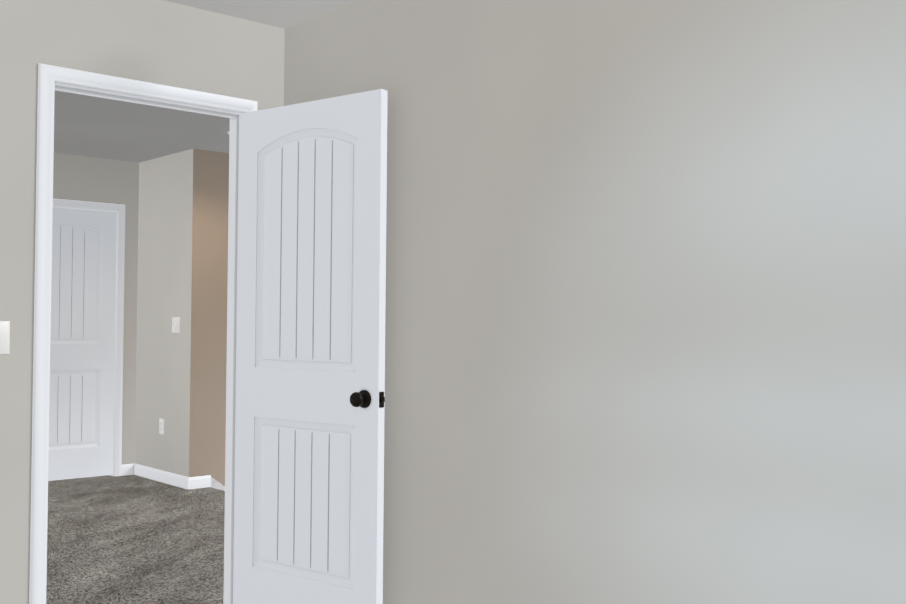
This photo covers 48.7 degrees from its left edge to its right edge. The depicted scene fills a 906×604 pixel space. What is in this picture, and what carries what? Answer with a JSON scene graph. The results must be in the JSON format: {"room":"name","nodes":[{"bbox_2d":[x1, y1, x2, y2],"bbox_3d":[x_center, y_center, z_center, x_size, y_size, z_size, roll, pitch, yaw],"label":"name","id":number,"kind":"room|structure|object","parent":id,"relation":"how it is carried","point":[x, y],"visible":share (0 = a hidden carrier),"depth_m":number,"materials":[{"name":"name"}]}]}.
{"room":"empty bedroom","nodes":[
{"label":"empty bedroom","id":0,"kind":"room"},
{"bbox_2d":[53,153,138,464],"bbox_3d":[-3.721,0.094,6.808,3.235,2.440,0.115,2,-2,-42],"label":"wall","id":1,"kind":"structure","parent":0,"point":[85,178],"depth_m":7.78,"materials":[{"name":"paint"}]},
{"bbox_2d":[48,207,116,480],"bbox_3d":[-2.885,0.309,7.462,0.764,2.025,0.097,2,-2,-42],"label":"hall door","id":2,"kind":"structure","parent":1,"relation":"in","point":[82,363],"depth_m":7.56,"materials":[{"name":"white wood"}]},
{"bbox_2d":[53,198,124,475],"bbox_3d":[-2.924,0.284,7.506,0.888,2.100,0.132,2,-2,-42],"label":"door frame","id":3,"kind":"structure","parent":1,"relation":"attached to","point":[120,208],"depth_m":7.73,"materials":[{"name":"white wood"}]},
{"bbox_2d":[46,475,224,603],"bbox_3d":[-2.920,1.333,4.944,4.795,0.100,3.937,2,-2,-42],"label":"floor","id":4,"kind":"structure","parent":0,"point":[130,539],"depth_m":5.42,"materials":[{"name":"grey carpet"}]},
{"bbox_2d":[135,149,228,489],"bbox_3d":[-1.427,0.942,8.243,2.130,4.040,1.015,2,-2,-42],"label":"wall block","id":5,"kind":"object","parent":4,"relation":"on","point":[182,261],"visible":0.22,"depth_m":7.33,"materials":[{"name":"paint"}]},
{"bbox_2d":[129,463,185,488],"bbox_3d":[-2.190,1.298,7.488,0.060,0.084,0.887,2,-2,-42],"label":"baseboard","id":6,"kind":"structure","parent":5,"relation":"attached to","point":[181,481],"depth_m":7.49,"materials":[{"name":"white wood"}]},
{"bbox_2d":[159,419,163,434],"bbox_3d":[-2.180,0.930,7.480,0.009,0.115,0.070,2,-2,-42],"label":"outlet","id":7,"kind":"object","parent":5,"relation":"attached to","point":[161,426],"visible":1,"depth_m":7.47,"materials":[{"name":"white plastic"}]},
{"bbox_2d":[172,317,179,332],"bbox_3d":[-2.036,0.168,7.337,0.016,0.115,0.116,2,-2,-42],"label":"light switch","id":8,"kind":"object","parent":5,"relation":"attached to","point":[175,324],"visible":1,"depth_m":7.33,"materials":[{"name":"white plastic"}]},
{"bbox_2d":[186,475,224,490],"bbox_3d":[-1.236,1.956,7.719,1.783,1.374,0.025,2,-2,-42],"label":"baseboard","id":9,"kind":"structure","parent":4,"relation":"on","point":[199,481],"depth_m":7.20,"materials":[{"name":"white wood"}]},
{"bbox_2d":[0,0,284,603],"bbox_3d":[-1.554,0.045,3.539,4.680,2.440,0.115,2,-2,-42],"label":"wall","id":10,"kind":"structure","parent":0,"point":[166,43],"depth_m":3.54,"materials":[{"name":"paint"}]},
{"bbox_2d":[0,321,9,353],"bbox_3d":[-1.560,0.123,3.444,0.070,0.115,0.016,2,-2,-42],"label":"light switch","id":11,"kind":"object","parent":10,"relation":"attached to","point":[4,336],"visible":1,"depth_m":3.46,"materials":[{"name":"white plastic"}]},
{"bbox_2d":[29,63,257,603],"bbox_3d":[-1.182,0.219,3.857,0.883,2.111,0.132,2,-2,-42],"label":"door frame","id":12,"kind":"structure","parent":10,"relation":"attached to","point":[49,76],"depth_m":3.58,"materials":[{"name":"white wood"}]},
{"bbox_2d":[233,89,387,603],"bbox_3d":[-0.549,0.252,3.826,0.210,2.030,0.771,2,-2,-42],"label":"entry door","id":13,"kind":"structure","parent":12,"relation":"attached to","point":[310,396],"depth_m":3.78,"materials":[{"name":"white wood"}]},
{"bbox_2d":[54,0,356,162],"bbox_3d":[-0.658,-1.209,3.966,6.765,0.100,8.460,2,-2,-42],"label":"ceiling","id":14,"kind":"structure","parent":0,"point":[93,126],"depth_m":6.24,"materials":[{"name":"paint"}]},
{"bbox_2d":[284,0,905,603],"bbox_3d":[0.770,0.045,2.622,0.115,2.440,4.348,2,-2,-42],"label":"wall","id":15,"kind":"structure","parent":0,"point":[644,300],"depth_m":2.82,"materials":[{"name":"paint"}]}
]}

